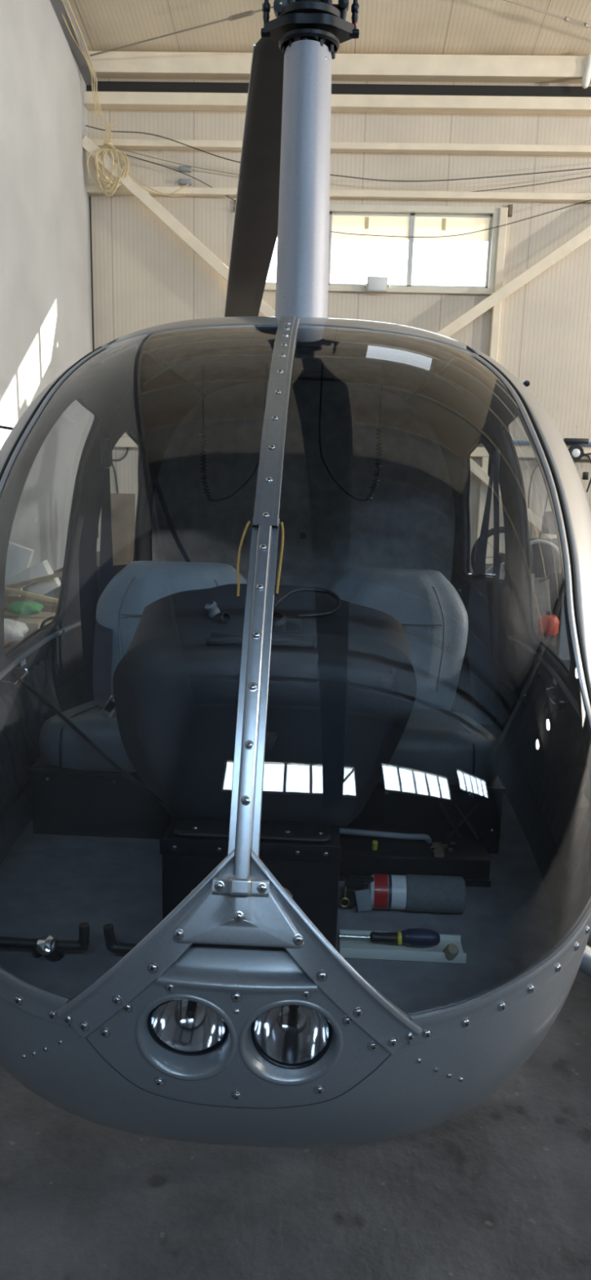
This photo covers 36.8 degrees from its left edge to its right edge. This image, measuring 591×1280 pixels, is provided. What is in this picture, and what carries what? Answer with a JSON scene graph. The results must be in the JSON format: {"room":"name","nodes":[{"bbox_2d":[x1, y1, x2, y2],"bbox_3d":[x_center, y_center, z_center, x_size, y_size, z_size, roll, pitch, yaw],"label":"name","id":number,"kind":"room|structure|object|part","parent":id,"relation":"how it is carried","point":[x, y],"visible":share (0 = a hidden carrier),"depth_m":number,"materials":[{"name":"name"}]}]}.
{"room":"aircraft hangar","nodes":[
{"label":"aircraft hangar","id":0,"kind":"room"},
{"bbox_2d":[0,0,97,571],"bbox_3d":[-2.936,-5.487,5.629,0.200,11.200,11.500,2,13,2],"label":"wall","id":1,"kind":"structure","parent":0,"point":[46,322],"depth_m":9.59,"materials":[{"name":"grey paint"}]},
{"bbox_2d":[49,0,95,85],"bbox_3d":[-2.885,-7.084,1.221,0.120,4.702,19.000,2,13,2],"label":"trim","id":2,"kind":"structure","parent":1,"relation":"attached to","point":[57,5],"depth_m":10.16,"materials":[{"name":"grey metal"}]},
{"bbox_2d":[61,13,97,115],"bbox_3d":[-2.527,-6.658,10.030,0.062,0.868,1.435,3,13,7],"label":"hanging cable","id":3,"kind":"object","parent":1,"relation":"hanging from","point":[61,13],"visible":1,"depth_m":10.53,"materials":[{"name":"beige metal"}]},
{"bbox_2d":[61,0,99,115],"bbox_3d":[-2.482,-6.646,10.031,0.061,0.848,1.433,3,13,6],"label":"hanging cable","id":4,"kind":"object","parent":1,"relation":"hanging from","point":[61,0],"visible":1,"depth_m":10.35,"materials":[{"name":"beige metal"}]},
{"bbox_2d":[66,0,102,115],"bbox_3d":[-2.441,-6.635,10.031,0.068,0.828,1.431,3,13,5],"label":"hanging cable","id":5,"kind":"object","parent":1,"relation":"hanging from","point":[66,0],"visible":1,"depth_m":10.36,"materials":[{"name":"beige metal"}]},
{"bbox_2d":[88,195,98,537],"bbox_3d":[-2.648,-3.496,11.658,0.024,4.300,0.024,2,13,2],"label":"trim","id":6,"kind":"structure","parent":1,"relation":"attached to","point":[90,205],"depth_m":11.39,"materials":[{"name":"grey"}]},
{"bbox_2d":[86,120,189,196],"bbox_3d":[-1.935,-5.899,10.896,1.264,0.842,0.124,2,13,2],"label":"cable coil","id":7,"kind":"object","parent":1,"relation":"hanging from","point":[107,145],"visible":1,"depth_m":10.92,"materials":[{"name":"beige plastic"}]},
{"bbox_2d":[89,5,273,56],"bbox_3d":[1.042,-6.898,9.196,7.720,0.616,0.044,7,14,21],"label":"rope","id":8,"kind":"object","parent":1,"relation":"attached to","point":[249,13],"visible":0.93,"depth_m":10.06,"materials":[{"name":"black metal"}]},
{"bbox_2d":[0,551,590,1279],"bbox_3d":[5.643,1.238,2.687,18.020,0.200,19.400,2,13,2],"label":"floor","id":9,"kind":"structure","parent":0,"point":[500,1188],"depth_m":1.87,"materials":[{"name":"concrete"}]},
{"bbox_2d":[4,644,15,653],"bbox_3d":[-2.119,-0.004,6.555,1.300,0.140,1.400,2,13,2],"label":"wooden pallet","id":10,"kind":"object","parent":9,"relation":"on","point":[7,647],"visible":0.02,"depth_m":6.00,"materials":[{"name":"brown wood"}]},
{"bbox_2d":[4,617,28,646],"bbox_3d":[-2.034,-0.051,5.985,0.452,0.202,0.289,2,13,2],"label":"plastic bag","id":11,"kind":"object","parent":10,"relation":"on","point":[15,632],"visible":0.77,"depth_m":5.93,"materials":[{"name":"white plastic"}]},
{"bbox_2d":[4,541,34,596],"bbox_3d":[-2.274,-0.493,7.048,0.396,0.594,0.081,2,13,2],"label":"board","id":12,"kind":"object","parent":10,"relation":"on","point":[19,557],"visible":0.34,"depth_m":6.99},
{"bbox_2d":[4,610,55,638],"bbox_3d":[-2.131,-0.110,6.399,0.700,0.134,0.420,2,13,2],"label":"cardboard box","id":13,"kind":"object","parent":10,"relation":"on","point":[33,622],"visible":0.26,"depth_m":6.33,"materials":[{"name":"brown cardboard"}]},
{"bbox_2d":[4,600,44,616],"bbox_3d":[-1.945,-0.228,6.356,0.272,0.110,0.210,2,13,2],"label":"bag","id":14,"kind":"object","parent":13,"relation":"on","point":[23,608],"visible":1,"depth_m":6.29,"materials":[{"name":"green plastic"}]},
{"bbox_2d":[4,595,58,612],"bbox_3d":[-2.101,-0.221,6.829,0.900,0.155,0.411,2,13,2],"label":"wooden box","id":15,"kind":"object","parent":10,"relation":"on","point":[49,606],"visible":0.02,"depth_m":6.80,"materials":[{"name":"brown wood"}]},
{"bbox_2d":[4,560,53,595],"bbox_3d":[-2.100,-0.478,6.880,0.424,0.284,0.120,2,13,2],"label":"board","id":16,"kind":"object","parent":15,"relation":"on","point":[43,568],"visible":0.65,"depth_m":6.81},
{"bbox_2d":[4,586,57,603],"bbox_3d":[-1.975,-0.337,6.623,0.593,0.147,0.035,2,13,2],"label":"plank","id":17,"kind":"object","parent":15,"relation":"on","point":[15,591],"visible":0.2,"depth_m":6.61,"materials":[{"name":"beige wood"}]},
{"bbox_2d":[4,571,62,588],"bbox_3d":[-2.130,-0.407,6.692,0.826,0.254,0.050,2,13,2],"label":"plank","id":18,"kind":"object","parent":15,"relation":"on","point":[59,574],"visible":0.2,"depth_m":6.65,"materials":[{"name":"brown wood"}]},
{"bbox_2d":[26,577,60,599],"bbox_3d":[-1.917,-0.405,6.764,0.252,0.196,0.090,2,13,2],"label":"board","id":19,"kind":"object","parent":15,"relation":"on","point":[42,588],"visible":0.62,"depth_m":6.72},
{"bbox_2d":[40,616,54,627],"bbox_3d":[-1.644,-0.068,6.089,0.263,0.195,0.024,2,13,2],"label":"hose","id":20,"kind":"object","parent":10,"relation":"on","point":[51,618],"visible":0.23,"depth_m":6.07,"materials":[{"name":"black rubber"}]},
{"bbox_2d":[110,493,135,565],"bbox_3d":[-2.011,-1.211,10.178,0.340,0.926,0.140,1,13,-3],"label":"board","id":21,"kind":"object","parent":9,"relation":"on","point":[122,504],"visible":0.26,"depth_m":10.16,"materials":[{"name":"brown wood"}]},
{"bbox_2d":[0,0,590,1147],"bbox_3d":[0.068,-0.977,3.890,2.090,3.313,11.883,2,13,2],"label":"helicopter","id":22,"kind":"object","parent":9,"relation":"on","point":[194,774],"visible":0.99,"depth_m":1.94,"materials":[{"name":"metal"}]},
{"bbox_3d":[-0.724,0.095,2.294,0.040,0.016,0.141,1,13,-2],"label":"door handle","id":23,"kind":"part","parent":22,"relation":"part of","materials":[{"name":"silver metal"}]},
{"bbox_3d":[-0.529,0.479,1.439,0.075,0.098,0.508,-11,17,-43],"label":"windshield frame","id":24,"kind":"part","parent":22,"relation":"part of","materials":[{"name":"grey metal"}]},
{"bbox_3d":[-0.718,0.073,2.303,0.069,0.016,1.206,1,13,-1],"label":"sill trim","id":25,"kind":"part","parent":22,"relation":"part of","materials":[{"name":"grey paint"}]},
{"bbox_3d":[-0.598,-0.249,2.186,0.347,1.002,1.381,2,13,2],"label":"cabin door","id":26,"kind":"part","parent":22,"relation":"part of","materials":[{"name":"silver metal"}]},
{"bbox_2d":[38,700,136,772],"bbox_3d":[-0.377,0.243,2.367,0.497,0.223,0.601,2,13,2],"label":"cushion","id":27,"kind":"object","parent":22,"relation":"on","point":[62,748],"depth_m":2.09,"materials":[{"name":"leather"}]},
{"bbox_3d":[-0.380,0.339,2.380,0.490,0.180,0.559,2,13,2],"label":"seat","id":28,"kind":"part","parent":22,"relation":"part of","materials":[{"name":"black metal"}]},
{"bbox_3d":[-0.214,0.443,1.265,0.259,0.286,0.059,0,13,-8],"label":"nose frame leg","id":29,"kind":"part","parent":22,"relation":"part of","materials":[{"name":"grey metal"}]},
{"bbox_3d":[-0.478,-0.468,3.223,0.290,0.982,0.805,4,13,11],"label":"panel","id":30,"kind":"part","parent":22,"relation":"part of","materials":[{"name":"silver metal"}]},
{"bbox_3d":[-0.357,-0.024,2.669,0.492,0.406,0.240,2,13,2],"label":"backrest","id":31,"kind":"part","parent":22,"relation":"part of","materials":[{"name":"grey leather"}]},
{"bbox_2d":[135,993,237,1080],"bbox_3d":[-0.155,0.560,1.300,0.149,0.143,0.085,2,13,2],"label":"lamp","id":32,"kind":"object","parent":22,"relation":"attached to","point":[180,1037],"depth_m":1.29,"materials":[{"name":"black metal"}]},
{"bbox_2d":[199,361,267,501],"bbox_3d":[-0.207,-0.690,2.932,0.222,0.463,0.024,2,13,2],"label":"cord","id":33,"kind":"object","parent":22,"relation":"attached to","point":[203,455],"visible":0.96,"depth_m":2.95,"materials":[{"name":"black rubber"}]},
{"bbox_3d":[-0.078,0.380,1.250,0.184,0.088,0.044,2,13,2],"label":"gusset plate","id":34,"kind":"part","parent":22,"relation":"part of","materials":[{"name":"grey metal"}]},
{"bbox_2d":[236,520,250,597],"bbox_3d":[-0.089,-0.134,1.454,0.013,0.114,0.104,3,13,6],"label":"cord","id":35,"kind":"object","parent":22,"relation":"attached to","point":[249,522],"visible":1,"depth_m":1.45,"materials":[{"name":"yellow plastic"}]},
{"bbox_3d":[-0.077,0.345,1.649,0.286,0.006,0.110,2,13,2],"label":"lid","id":36,"kind":"part","parent":22,"relation":"part of","materials":[{"name":"black metal"}]},
{"bbox_3d":[-0.232,-2.409,5.290,0.268,0.575,4.820,0,13,-6],"label":"rotor blade","id":37,"kind":"part","parent":22,"relation":"part of","materials":[{"name":"black metal"}]},
{"bbox_2d":[275,521,284,594],"bbox_3d":[-0.025,-0.135,1.452,0.008,0.108,0.098,2,13,2],"label":"cord","id":38,"kind":"object","parent":22,"relation":"attached to","point":[282,522],"visible":1,"depth_m":1.45,"materials":[{"name":"yellow plastic"}]},
{"bbox_2d":[238,999,342,1085],"bbox_3d":[-0.005,0.565,1.295,0.149,0.143,0.084,2,13,2],"label":"lamp","id":39,"kind":"object","parent":22,"relation":"attached to","point":[282,1042],"depth_m":1.28,"materials":[{"name":"black metal"}]},
{"bbox_3d":[0.054,0.452,1.255,0.259,0.286,0.059,4,13,12],"label":"nose frame leg","id":40,"kind":"part","parent":22,"relation":"part of","materials":[{"name":"grey metal"}]},
{"bbox_2d":[319,363,383,502],"bbox_3d":[0.183,-0.683,2.916,0.213,0.450,0.024,2,13,2],"label":"cord","id":41,"kind":"object","parent":22,"relation":"attached to","point":[379,455],"visible":1,"depth_m":2.92,"materials":[{"name":"black rubber"}]},
{"bbox_3d":[0.287,-0.002,2.645,0.449,0.406,0.240,2,13,2],"label":"backrest","id":42,"kind":"part","parent":22,"relation":"part of","materials":[{"name":"grey leather"}]},
{"bbox_2d":[339,873,466,914],"bbox_3d":[0.219,0.520,1.829,0.254,0.074,0.074,2,13,2],"label":"fire extinguisher","id":43,"kind":"object","parent":22,"relation":"on","point":[407,892],"visible":1,"depth_m":1.80,"materials":[{"name":"grey metal"}]},
{"bbox_3d":[0.139,0.531,1.808,0.037,0.050,0.008,2,13,2],"label":"squeeze lever","id":44,"kind":"part","parent":43,"relation":"part of","materials":[{"name":"grey paint"}]},
{"bbox_2d":[339,929,466,963],"bbox_3d":[0.202,0.580,1.689,0.235,0.020,0.076,2,13,2],"label":"strip","id":45,"kind":"object","parent":22,"relation":"on","point":[350,948],"visible":0.73,"depth_m":1.66,"materials":[{"name":"white metal"}]},
{"bbox_2d":[339,928,439,946],"bbox_3d":[0.179,0.564,1.688,0.191,0.035,0.035,2,13,2],"label":"screwdriver","id":46,"kind":"object","parent":45,"relation":"on","point":[415,937],"visible":1,"depth_m":1.68,"materials":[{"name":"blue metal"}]},
{"bbox_3d":[0.238,0.566,1.686,0.073,0.035,0.035,2,13,2],"label":"handle","id":47,"kind":"part","parent":46,"relation":"part of","materials":[{"name":"blue plastic"}]},
{"bbox_2d":[442,943,458,960],"bbox_3d":[0.288,0.582,1.653,0.026,0.041,0.038,0,13,-8],"label":"cork stopper","id":48,"kind":"object","parent":45,"relation":"on","point":[451,950],"visible":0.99,"depth_m":1.64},
{"bbox_3d":[0.264,0.362,2.356,0.470,0.180,0.559,2,13,2],"label":"seat","id":49,"kind":"part","parent":22,"relation":"part of","materials":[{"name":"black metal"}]},
{"bbox_2d":[377,708,499,787],"bbox_3d":[0.267,0.266,2.343,0.477,0.223,0.601,2,13,2],"label":"cushion","id":50,"kind":"object","parent":22,"relation":"on","point":[437,748],"depth_m":2.06,"materials":[{"name":"leather"}]},
{"bbox_3d":[0.525,-0.433,3.185,0.290,0.982,0.805,0,13,-7],"label":"panel","id":51,"kind":"part","parent":22,"relation":"part of","materials":[{"name":"clear glass"}]},
{"bbox_3d":[0.378,0.511,1.405,0.508,0.098,0.075,-9,17,-40],"label":"windshield frame","id":52,"kind":"part","parent":22,"relation":"part of","materials":[{"name":"grey metal"}]},
{"bbox_3d":[0.552,-0.209,2.143,0.347,1.002,1.381,2,13,2],"label":"cabin door","id":53,"kind":"part","parent":22,"relation":"part of","materials":[{"name":"silver metal"}]},
{"bbox_3d":[0.657,0.121,2.252,0.069,0.016,1.206,3,13,5],"label":"sill trim","id":54,"kind":"part","parent":22,"relation":"part of","materials":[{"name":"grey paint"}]},
{"bbox_3d":[0.661,0.143,2.242,0.040,0.016,0.141,3,13,6],"label":"door handle","id":55,"kind":"part","parent":22,"relation":"part of","materials":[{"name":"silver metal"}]},
{"bbox_2d":[471,526,533,579],"bbox_3d":[1.781,-0.557,7.774,0.532,0.886,0.240,2,13,2],"label":"spoked wheel","id":56,"kind":"object","parent":9,"relation":"on","point":[491,532],"visible":0.26,"depth_m":7.62,"materials":[{"name":"black rubber"}]},
{"bbox_2d":[501,572,534,593],"bbox_3d":[2.007,-0.390,8.077,0.300,0.440,0.047,3,13,8],"label":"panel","id":57,"kind":"object","parent":9,"relation":"on","point":[503,574],"visible":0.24,"depth_m":8.03,"materials":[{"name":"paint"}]},
{"bbox_2d":[504,511,559,599],"bbox_3d":[2.256,-0.704,8.281,0.580,0.983,0.472,2,13,2],"label":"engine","id":58,"kind":"object","parent":9,"relation":"on","point":[546,557],"visible":0.23,"depth_m":8.14,"materials":[{"name":"grey metal"}]},
{"bbox_2d":[537,610,559,635],"bbox_3d":[2.159,-0.150,7.560,0.170,0.205,0.170,2,13,2],"label":"float","id":59,"kind":"object","parent":9,"relation":"on","point":[548,624],"visible":1,"depth_m":7.50,"materials":[{"name":"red plastic"}]},
{"bbox_2d":[550,569,562,630],"bbox_3d":[2.355,-0.348,7.794,0.240,0.500,0.240,2,13,2],"label":"bucket","id":60,"kind":"object","parent":9,"relation":"on","point":[557,580],"visible":0.2,"depth_m":7.72,"materials":[{"name":"plastic"}]},
{"bbox_2d":[558,561,561,573],"bbox_3d":[2.301,-0.563,7.728,0.025,0.895,0.022,2,13,2],"label":"rod","id":61,"kind":"object","parent":60,"relation":"in","point":[560,568],"visible":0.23,"depth_m":7.71,"materials":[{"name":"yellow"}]},
{"bbox_2d":[557,589,568,659],"bbox_3d":[2.047,-0.248,6.620,0.120,0.820,0.071,1,13,-3],"label":"board","id":62,"kind":"object","parent":9,"relation":"on","point":[562,654],"visible":0.09,"depth_m":6.65,"materials":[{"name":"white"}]},
{"bbox_2d":[67,0,590,55],"bbox_3d":[6.044,-7.011,5.756,18.020,2.432,9.800,2,13,2],"label":"ceiling","id":63,"kind":"structure","parent":0,"point":[433,27],"depth_m":10.26,"materials":[{"name":"beige metal"}]},
{"bbox_2d":[503,0,590,27],"bbox_3d":[1.167,-6.872,9.094,7.734,0.616,0.044,-3,13,-19],"label":"rope","id":64,"kind":"object","parent":63,"relation":"attached to","point":[569,20],"visible":1,"depth_m":9.72,"materials":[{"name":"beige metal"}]},
{"bbox_2d":[87,78,590,564],"bbox_3d":[6.149,-4.055,11.290,17.620,6.400,0.120,2,13,2],"label":"wall","id":65,"kind":"structure","parent":0,"point":[144,275],"depth_m":11.27,"materials":[{"name":"beige metal"}]},
{"bbox_2d":[111,436,128,493],"bbox_3d":[-2.425,-2.318,11.989,0.340,0.871,0.024,2,13,2],"label":"cable loop","id":66,"kind":"object","parent":65,"relation":"hanging from","point":[126,451],"visible":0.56,"depth_m":11.98,"materials":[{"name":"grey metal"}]},
{"bbox_2d":[115,147,238,175],"bbox_3d":[-1.320,-5.935,11.054,1.854,0.320,0.020,1,13,-1],"label":"cable","id":67,"kind":"object","parent":65,"relation":"attached to","point":[115,148],"visible":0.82,"depth_m":11.05,"materials":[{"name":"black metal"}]},
{"bbox_2d":[82,135,275,316],"bbox_3d":[-1.359,-5.045,11.101,2.649,2.264,0.070,2,13,2],"label":"trim","id":68,"kind":"structure","parent":65,"relation":"attached to","point":[88,145],"depth_m":11.03,"materials":[{"name":"beige metal"}]},
{"bbox_2d":[125,154,235,201],"bbox_3d":[-1.490,-5.780,11.075,1.527,0.539,0.039,1,13,-2],"label":"cable","id":69,"kind":"object","parent":65,"relation":"attached to","point":[126,154],"visible":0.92,"depth_m":11.07,"materials":[{"name":"black rubber"}]},
{"bbox_2d":[178,178,191,185],"bbox_3d":[-1.387,-5.760,11.156,0.150,0.060,0.066,2,13,2],"label":"junction box","id":70,"kind":"object","parent":65,"relation":"attached to","point":[181,181],"visible":1,"depth_m":11.13,"materials":[{"name":"grey paint"}]},
{"bbox_3d":[-1.388,-5.753,11.127,0.130,0.045,0.008,2,13,2],"label":"lid","id":71,"kind":"part","parent":70,"relation":"part of","materials":[{"name":"grey paint"}]},
{"bbox_2d":[178,165,191,172],"bbox_3d":[-1.383,-5.906,11.123,0.150,0.060,0.066,2,13,2],"label":"junction box","id":72,"kind":"object","parent":65,"relation":"attached to","point":[181,168],"visible":1,"depth_m":11.10,"materials":[{"name":"grey paint"}]},
{"bbox_3d":[-1.384,-5.900,11.095,0.130,0.045,0.008,2,13,2],"label":"lid","id":73,"kind":"part","parent":72,"relation":"part of","materials":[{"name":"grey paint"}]},
{"bbox_2d":[83,91,590,115],"bbox_3d":[6.203,-6.352,10.612,17.620,0.140,0.200,2,13,2],"label":"ceiling beam","id":74,"kind":"structure","parent":65,"relation":"attached to","point":[130,100],"depth_m":10.75,"materials":[{"name":"beige metal"}]},
{"bbox_2d":[85,124,590,182],"bbox_3d":[1.556,-5.882,10.779,8.282,0.577,0.044,2,13,2],"label":"cable","id":75,"kind":"object","parent":65,"relation":"attached to","point":[86,125],"visible":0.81,"depth_m":10.85,"materials":[{"name":"grey metal"}]},
{"bbox_2d":[86,80,590,97],"bbox_3d":[6.211,-6.545,10.651,17.620,0.120,0.040,2,13,2],"label":"ceiling beam","id":76,"kind":"structure","parent":65,"relation":"attached to","point":[102,86],"depth_m":10.82,"materials":[{"name":"grey metal"}]},
{"bbox_2d":[86,185,590,202],"bbox_3d":[6.179,-5.375,10.871,17.620,0.080,0.120,2,13,2],"label":"trim","id":77,"kind":"structure","parent":65,"relation":"attached to","point":[91,190],"depth_m":11.01,"materials":[{"name":"beige metal"}]},
{"bbox_2d":[88,50,590,83],"bbox_3d":[6.213,-6.737,10.526,17.620,0.230,0.200,2,13,2],"label":"ceiling beam","id":78,"kind":"structure","parent":65,"relation":"attached to","point":[109,64],"depth_m":10.66,"materials":[{"name":"beige metal"}]},
{"bbox_2d":[89,138,590,155],"bbox_3d":[6.192,-5.889,10.741,17.620,0.080,0.150,2,13,2],"label":"trim","id":79,"kind":"structure","parent":65,"relation":"attached to","point":[123,144],"depth_m":10.88,"materials":[{"name":"beige metal"}]},
{"bbox_2d":[114,437,590,459],"bbox_3d":[6.100,-2.351,11.548,17.620,0.120,0.120,2,13,2],"label":"trim","id":80,"kind":"structure","parent":65,"relation":"attached to","point":[122,442],"depth_m":11.62,"materials":[{"name":"beige metal"}]},
{"bbox_2d":[264,204,501,294],"bbox_3d":[0.943,-4.956,11.273,3.240,1.020,0.160,2,13,2],"label":"window","id":81,"kind":"structure","parent":65,"relation":"in","point":[371,220],"depth_m":11.20,"materials":[{"name":"grey metal"}]},
{"bbox_3d":[-0.090,-4.996,11.331,1.030,0.880,0.050,2,13,2],"label":"sash","id":82,"kind":"part","parent":81,"relation":"part of","materials":[{"name":"glass"}]},
{"bbox_3d":[0.944,-4.960,11.293,1.040,0.880,0.050,2,13,2],"label":"sash","id":83,"kind":"part","parent":81,"relation":"part of","materials":[{"name":"grey metal"}]},
{"bbox_2d":[365,276,388,292],"bbox_3d":[1.038,-4.515,11.282,0.292,0.180,0.145,2,13,2],"label":"floodlight","id":84,"kind":"object","parent":81,"relation":"attached to","point":[375,284],"visible":1,"depth_m":11.21,"materials":[{"name":"grey metal"}]},
{"bbox_3d":[1.035,-4.500,11.214,0.225,0.150,0.006,2,13,2],"label":"glass","id":85,"kind":"part","parent":84,"relation":"part of","materials":[{"name":"white"}]},
{"bbox_3d":[1.962,-4.925,11.254,1.000,0.880,0.050,2,13,2],"label":"sash","id":86,"kind":"part","parent":81,"relation":"part of","materials":[{"name":"glass"}]},
{"bbox_2d":[330,199,590,237],"bbox_3d":[2.567,-5.368,10.935,4.242,0.776,0.057,2,13,3],"label":"cable","id":87,"kind":"object","parent":65,"relation":"attached to","point":[590,199],"visible":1,"depth_m":11.04,"materials":[{"name":"black rubber"}]},
{"bbox_2d":[475,207,508,540],"bbox_3d":[2.533,-3.179,11.535,0.100,4.500,0.100,2,13,2],"label":"trim","id":88,"kind":"structure","parent":65,"relation":"attached to","point":[496,309],"depth_m":11.29,"materials":[{"name":"beige metal"}]},
{"bbox_2d":[507,204,512,217],"bbox_3d":[2.675,-5.352,11.045,0.060,0.140,0.100,2,13,2],"label":"wall bracket","id":89,"kind":"object","parent":65,"relation":"attached to","point":[510,206],"visible":1,"depth_m":11.05,"materials":[{"name":"beige metal"}]},
{"bbox_2d":[470,457,556,538],"bbox_3d":[2.965,-1.744,11.701,1.719,1.380,0.060,2,13,2],"label":"trim","id":90,"kind":"structure","parent":65,"relation":"attached to","point":[475,468],"depth_m":11.64,"materials":[{"name":"beige metal"}]},
{"bbox_2d":[436,225,590,337],"bbox_3d":[2.964,-4.586,11.049,2.771,2.041,0.070,2,13,2],"label":"trim","id":91,"kind":"structure","parent":65,"relation":"attached to","point":[584,236],"depth_m":11.05,"materials":[{"name":"beige metal"}]},
{"bbox_2d":[471,175,590,191],"bbox_3d":[3.446,-5.697,10.847,2.902,0.469,0.040,2,13,3],"label":"cable","id":92,"kind":"object","parent":65,"relation":"attached to","point":[589,175],"visible":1,"depth_m":10.89,"materials":[{"name":"black rubber"}]},
{"bbox_2d":[528,464,538,508],"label":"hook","id":93,"kind":"object","parent":65,"relation":"hanging from","point":[537,465],"depth_m":11.68,"materials":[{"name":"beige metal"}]},
{"bbox_2d":[480,440,590,445],"bbox_3d":[8.261,-2.429,11.443,13.300,0.098,0.050,2,13,2],"label":"trim","id":94,"kind":"structure","parent":65,"relation":"attached to","point":[514,442],"depth_m":11.62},
{"bbox_2d":[543,494,548,514],"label":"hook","id":95,"kind":"object","parent":65,"relation":"hanging from","point":[547,495],"depth_m":11.70,"materials":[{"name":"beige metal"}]},
{"bbox_2d":[563,438,590,492],"bbox_3d":[3.709,-2.277,11.573,0.469,0.687,0.094,2,13,2],"label":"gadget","id":96,"kind":"object","parent":65,"relation":"hanging from","point":[576,451],"visible":0.95,"depth_m":11.49,"materials":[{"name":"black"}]},
{"bbox_3d":[3.643,-2.582,11.515,0.320,0.070,0.080,2,13,2],"label":"handle","id":97,"kind":"part","parent":96,"relation":"part of","materials":[{"name":"black plastic"}]},
{"bbox_2d":[582,53,590,88],"bbox_3d":[3.471,-6.752,10.529,0.122,0.378,0.107,2,13,2],"label":"lamp","id":98,"kind":"object","parent":65,"relation":"attached to","point":[586,77],"visible":1,"depth_m":10.50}
]}

